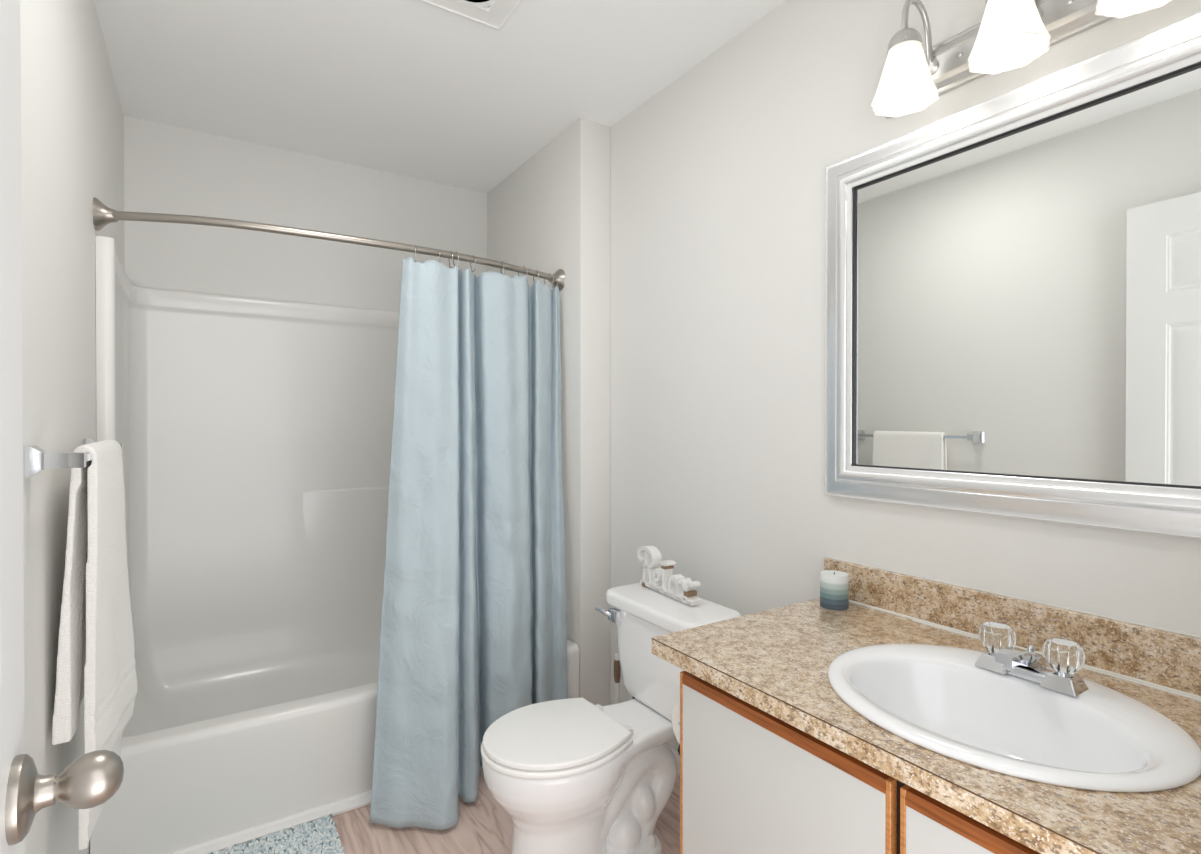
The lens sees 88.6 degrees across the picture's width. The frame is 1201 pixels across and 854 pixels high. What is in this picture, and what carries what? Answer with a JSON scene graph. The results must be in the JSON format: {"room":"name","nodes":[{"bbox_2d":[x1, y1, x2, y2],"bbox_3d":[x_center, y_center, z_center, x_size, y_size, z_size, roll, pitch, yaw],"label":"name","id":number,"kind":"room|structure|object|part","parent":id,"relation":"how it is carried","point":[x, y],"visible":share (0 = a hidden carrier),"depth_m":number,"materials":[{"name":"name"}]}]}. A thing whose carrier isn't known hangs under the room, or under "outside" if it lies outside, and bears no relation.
{"room":"bathroom","nodes":[
{"label":"bathroom","id":0,"kind":"room"},
{"bbox_2d":[20,0,124,853],"bbox_3d":[-1.110,0.005,1.149,0.100,2.440,3.174,0,0,-33],"label":"wall","id":1,"kind":"structure","parent":0,"point":[72,116],"depth_m":1.29,"materials":[{"name":"white paint"}]},
{"bbox_2d":[24,438,122,477],"bbox_3d":[-1.139,0.059,1.359,0.078,0.054,0.668,0,0,-33],"label":"towel bar","id":2,"kind":"object","parent":1,"relation":"attached to","point":[36,460],"visible":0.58,"depth_m":1.09,"materials":[{"name":"silver metal"}]},
{"bbox_3d":[-0.973,0.061,1.101,0.078,0.054,0.054,0,0,-33],"label":"post","id":3,"kind":"part","parent":2,"relation":"part of","materials":[{"name":"silver metal"}]},
{"bbox_2d":[52,439,136,850],"bbox_3d":[-1.116,0.437,1.371,0.106,0.804,0.356,0,0,-33],"label":"towel","id":4,"kind":"object","parent":2,"relation":"hanging from","point":[96,660],"visible":0.93,"depth_m":1.27,"materials":[{"name":"white fabric"}]},
{"bbox_3d":[-1.305,0.058,1.617,0.078,0.054,0.054,0,0,-33],"label":"post","id":5,"kind":"part","parent":2,"relation":"part of","materials":[{"name":"silver metal"}]},
{"bbox_2d":[92,197,565,290],"bbox_3d":[-0.781,-0.610,2.126,1.530,0.091,0.195,0,0,-33],"label":"shower rod","id":6,"kind":"object","parent":1,"relation":"attached to","point":[103,215],"visible":0.94,"depth_m":1.92,"materials":[{"name":"silver metal"}]},
{"bbox_3d":[-0.771,-0.610,2.114,1.521,0.025,0.163,0,0,-33],"label":"rod","id":7,"kind":"part","parent":6,"relation":"part of","materials":[{"name":"silver metal"}]},
{"bbox_2d":[124,116,486,311],"bbox_3d":[-1.203,-0.005,2.918,1.661,2.440,0.100,0,0,-33],"label":"wall","id":8,"kind":"structure","parent":0,"point":[168,169],"depth_m":2.71,"materials":[{"name":"white paint"}]},
{"bbox_2d":[166,766,481,853],"bbox_3d":[-0.703,1.207,2.030,1.503,0.027,0.038,0,0,-33],"label":"trim","id":9,"kind":"structure","parent":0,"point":[363,799],"depth_m":1.86,"materials":[{"name":"white paint"}]},
{"bbox_2d":[94,0,784,192],"bbox_3d":[-0.370,-1.268,1.619,1.861,0.100,3.174,0,0,-33],"label":"ceiling","id":10,"kind":"structure","parent":0,"point":[417,89],"depth_m":2.11,"materials":[{"name":"white paint"}]},
{"bbox_2d":[418,0,523,29],"bbox_3d":[-0.346,-1.208,1.673,0.284,0.020,0.284,0,0,-33],"label":"exhaust fan","id":11,"kind":"object","parent":10,"relation":"attached to","point":[495,14],"visible":1,"depth_m":1.77,"materials":[{"name":"white paint"}]},
{"bbox_2d":[456,0,498,6],"bbox_3d":[-0.346,-1.202,1.673,0.168,0.008,0.168,0,0,-33],"label":"grille","id":12,"kind":"object","parent":11,"relation":"attached to","point":[464,3],"depth_m":1.74,"materials":[{"name":"white paint"}]},
{"bbox_2d":[221,768,679,853],"bbox_3d":[-0.370,1.248,1.634,1.861,0.050,3.174,0,0,-33],"label":"floor","id":13,"kind":"structure","parent":0,"point":[483,826],"depth_m":1.85,"materials":[{"name":"wood"}]},
{"bbox_2d":[207,813,343,853],"bbox_3d":[-0.849,1.211,1.427,0.560,0.029,0.800,0,0,-33],"label":"bath mat","id":14,"kind":"object","parent":13,"relation":"on","point":[320,836],"visible":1,"depth_m":1.78,"materials":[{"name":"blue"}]},
{"bbox_2d":[90,235,578,853],"bbox_3d":[-0.978,0.333,2.437,1.515,1.769,0.952,0,0,-33],"label":"bathtub","id":15,"kind":"object","parent":13,"relation":"on","point":[255,434],"visible":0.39,"depth_m":2.55,"materials":[{"name":"white plastic"}]},
{"bbox_2d":[90,638,578,853],"bbox_3d":[-0.977,1.045,2.441,1.513,0.346,0.952,0,0,-33],"label":"tub basin","id":16,"kind":"object","parent":15,"relation":"attached to","point":[222,736],"depth_m":1.93,"materials":[{"name":"white plastic"}]},
{"bbox_2d":[481,583,741,853],"bbox_3d":[0.004,0.876,1.743,0.706,0.692,0.452,0,0,-33],"label":"toilet","id":17,"kind":"object","parent":13,"relation":"on","point":[572,775],"visible":0.94,"depth_m":1.69,"materials":[{"name":"white ceramic"}]},
{"bbox_3d":[-0.135,0.840,1.648,0.370,0.014,0.347,0,0,-33],"label":"seat","id":18,"kind":"part","parent":17,"relation":"part of","materials":[{"name":"white plastic"}]},
{"bbox_3d":[-0.135,0.822,1.648,0.360,0.015,0.337,0,0,-33],"label":"lid","id":19,"kind":"part","parent":17,"relation":"part of","materials":[{"name":"white plastic"}]},
{"bbox_3d":[-0.008,1.036,1.736,0.667,0.372,0.346,0,0,-33],"label":"bowl","id":20,"kind":"part","parent":17,"relation":"part of","materials":[{"name":"white ceramic"}]},
{"bbox_3d":[0.009,0.590,1.958,0.064,0.025,0.023,0,0,39],"label":"lever arm","id":21,"kind":"part","parent":17,"relation":"part of","materials":[{"name":"silver metal"}]},
{"bbox_3d":[0.045,0.596,1.944,0.028,0.037,0.044,0,0,-33],"label":"flush lever","id":22,"kind":"part","parent":17,"relation":"part of","materials":[{"name":"silver metal"}]},
{"bbox_3d":[0.215,0.711,1.878,0.192,0.272,0.400,0,0,-33],"label":"tank","id":23,"kind":"part","parent":17,"relation":"part of","materials":[{"name":"white ceramic"}]},
{"bbox_2d":[637,546,700,605],"bbox_3d":[0.209,0.462,1.940,0.034,0.132,0.309,0,0,-28],"label":"word sign","id":24,"kind":"object","parent":17,"relation":"on","point":[678,587],"visible":1,"depth_m":1.93,"materials":[{"name":"white"}]},
{"bbox_3d":[0.210,0.552,1.874,0.214,0.046,0.452,0,0,-33],"label":"tank lid","id":25,"kind":"part","parent":17,"relation":"part of","materials":[{"name":"white ceramic"}]},
{"bbox_2d":[614,654,620,703],"bbox_3d":[0.062,1.032,2.289,0.100,0.374,0.100,0,0,-33],"label":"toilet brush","id":26,"kind":"object","parent":13,"relation":"on","point":[617,669],"visible":0.36,"depth_m":2.28,"materials":[{"name":"white plastic"}]},
{"bbox_2d":[680,671,1040,853],"bbox_3d":[0.633,0.855,1.052,0.564,0.742,0.864,0,0,-33],"label":"vanity cabinet","id":27,"kind":"object","parent":13,"relation":"on","point":[752,781],"visible":0.74,"depth_m":1.03,"materials":[{"name":"grey laminate"}]},
{"bbox_3d":[0.294,0.818,1.073,0.016,0.586,0.444,0,0,-33],"label":"door","id":28,"kind":"part","parent":27,"relation":"part of","materials":[{"name":"grey laminate"}]},
{"bbox_3d":[0.294,0.514,1.071,0.016,0.021,0.444,0,0,-33],"label":"finger pull","id":29,"kind":"part","parent":27,"relation":"part of","materials":[{"name":"brown wood"}]},
{"bbox_3d":[0.420,0.802,0.912,0.019,0.634,0.825,0,0,-33],"label":"frame","id":30,"kind":"part","parent":27,"relation":"part of","materials":[{"name":"brown wood"}]},
{"bbox_2d":[651,556,1200,853],"bbox_3d":[0.611,0.416,1.082,0.604,0.133,0.947,0,0,-33],"label":"countertop","id":31,"kind":"structure","parent":27,"relation":"on","point":[777,661],"depth_m":1.07,"materials":[{"name":"stone"}]},
{"bbox_2d":[820,570,848,609],"bbox_3d":[0.580,0.404,1.526,0.067,0.086,0.067,0,0,-33],"label":"candle","id":32,"kind":"object","parent":31,"relation":"on","point":[834,585],"visible":1,"depth_m":1.50,"materials":[{"name":"wax"}]},
{"bbox_2d":[828,643,1200,792],"bbox_3d":[0.632,0.519,1.003,0.458,0.162,0.508,0,0,-33],"label":"washbasin","id":33,"kind":"object","parent":31,"relation":"in","point":[935,698],"visible":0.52,"depth_m":1.01,"materials":[{"name":"white ceramic"}]},
{"bbox_2d":[974,621,1087,696],"bbox_3d":[0.724,0.398,1.060,0.121,0.081,0.158,0,0,-33],"label":"faucet","id":34,"kind":"object","parent":33,"relation":"on","point":[1065,657],"visible":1,"depth_m":1.04,"materials":[{"name":"silver metal"}]},
{"bbox_3d":[0.722,0.384,1.120,0.058,0.054,0.056,0,0,-33],"label":"handle","id":35,"kind":"part","parent":34,"relation":"part of","materials":[{"name":"clear plastic"}]},
{"bbox_3d":[0.717,0.402,1.056,0.104,0.048,0.044,0,0,-33],"label":"spout","id":36,"kind":"part","parent":34,"relation":"part of","materials":[{"name":"silver metal"}]},
{"bbox_3d":[0.757,0.409,1.082,0.011,0.049,0.011,0,0,-33],"label":"lift rod","id":37,"kind":"part","parent":34,"relation":"part of","materials":[{"name":"silver metal"}]},
{"bbox_3d":[0.778,0.385,1.034,0.058,0.054,0.056,0,0,-33],"label":"handle","id":38,"kind":"part","parent":34,"relation":"part of","materials":[{"name":"clear plastic"}]},
{"bbox_3d":[0.529,0.820,0.709,0.016,0.586,0.362,0,0,-33],"label":"door","id":39,"kind":"part","parent":27,"relation":"part of","materials":[{"name":"grey laminate"}]},
{"bbox_3d":[0.529,0.516,0.707,0.016,0.021,0.362,0,0,-33],"label":"finger pull","id":40,"kind":"part","parent":27,"relation":"part of","materials":[{"name":"brown wood"}]},
{"bbox_3d":[0.243,0.659,1.351,0.128,0.024,0.071,0,0,-33],"label":"paper holder","id":41,"kind":"object","parent":27,"relation":"attached to","visible":0},
{"bbox_2d":[672,702,679,743],"bbox_3d":[0.232,0.659,1.372,0.100,0.110,0.110,0,0,-33],"label":"toilet paper","id":42,"kind":"object","parent":41,"relation":"on","point":[676,710],"visible":0.04,"depth_m":1.38,"materials":[{"name":"white paper"}]},
{"bbox_2d":[487,118,609,705],"bbox_3d":[-0.279,-0.005,2.884,0.144,2.440,0.958,0,0,-33],"label":"wall","id":43,"kind":"structure","parent":0,"point":[551,214],"depth_m":2.50,"materials":[{"name":"white paint"}]},
{"bbox_2d":[610,0,1200,750],"bbox_3d":[0.370,0.000,2.103,0.100,2.440,3.174,0,0,-33],"label":"wall","id":44,"kind":"structure","parent":0,"point":[718,178],"depth_m":1.82,"materials":[{"name":"white paint"}]},
{"bbox_2d":[668,745,679,775],"bbox_3d":[0.342,1.183,2.049,0.014,0.075,1.130,0,0,-33],"label":"baseboard","id":45,"kind":"structure","parent":44,"relation":"attached to","point":[676,754],"depth_m":2.15,"materials":[{"name":"white paint"}]},
{"bbox_2d":[824,558,1200,695],"bbox_3d":[0.857,0.400,1.240,0.019,0.097,0.947,0,0,-33],"label":"backsplash","id":46,"kind":"structure","parent":44,"relation":"attached to","point":[1157,656],"depth_m":1.21,"materials":[{"name":"stone"}]},
{"bbox_2d":[825,13,1200,538],"bbox_3d":[0.844,-0.249,1.235,0.038,0.867,0.927,0,0,-33],"label":"mirror","id":47,"kind":"object","parent":44,"relation":"attached to","point":[1013,277],"visible":1,"depth_m":1.22,"materials":[{"name":"silver metal"}]},
{"bbox_2d":[870,0,1171,118],"bbox_3d":[0.791,-0.818,1.172,0.196,0.238,0.646,0,0,-33],"label":"vanity light","id":48,"kind":"object","parent":44,"relation":"attached to","point":[1011,34],"visible":1,"depth_m":1.21,"materials":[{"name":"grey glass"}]},
{"bbox_3d":[0.656,-0.764,1.327,0.129,0.128,0.129,0,0,-10],"label":"lamp shade","id":49,"kind":"part","parent":48,"relation":"part of","materials":[{"name":"white glass"}]},
{"bbox_3d":[0.700,-0.863,1.355,0.118,0.149,0.034,0,0,-33],"label":"arm","id":50,"kind":"part","parent":48,"relation":"part of","materials":[{"name":"grey metal"}]},
{"bbox_3d":[0.766,-0.763,1.156,0.129,0.128,0.129,0,0,34],"label":"lamp shade","id":51,"kind":"part","parent":48,"relation":"part of","materials":[{"name":"white glass"}]},
{"bbox_3d":[0.810,-0.862,1.184,0.118,0.149,0.034,0,0,-33],"label":"arm","id":52,"kind":"part","parent":48,"relation":"part of","materials":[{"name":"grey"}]},
{"bbox_3d":[0.876,-0.762,0.986,0.129,0.128,0.129,0,0,34],"label":"lamp shade","id":53,"kind":"part","parent":48,"relation":"part of","materials":[{"name":"white glass"}]},
{"bbox_3d":[0.458,0.010,0.343,1.661,2.440,0.120,0,0,-33],"label":"wall","id":54,"kind":"structure","parent":0,"visible":0},
{"bbox_2d":[0,0,123,853],"bbox_3d":[-0.371,0.207,0.357,0.121,2.030,0.760,0,0,-35],"label":"door","id":55,"kind":"structure","parent":54,"relation":"in","point":[94,777],"depth_m":0.60,"materials":[{"name":"white paint"}]},
{"bbox_3d":[-0.531,0.367,0.638,0.058,0.054,0.054,0,0,-35],"label":"knob","id":56,"kind":"part","parent":55,"relation":"part of","materials":[{"name":"silver metal"}]},
{"label":"curtain ring","id":57,"kind":"object","parent":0,"visible":0},
{"bbox_2d":[370,257,567,829],"bbox_3d":[-0.420,0.315,2.189,0.335,1.782,0.854,0,0,34],"label":"shower curtain","id":58,"kind":"object","parent":57,"relation":"hanging from","point":[473,634],"visible":0.94,"depth_m":2.11,"materials":[{"name":"blue fabric"}]}
]}

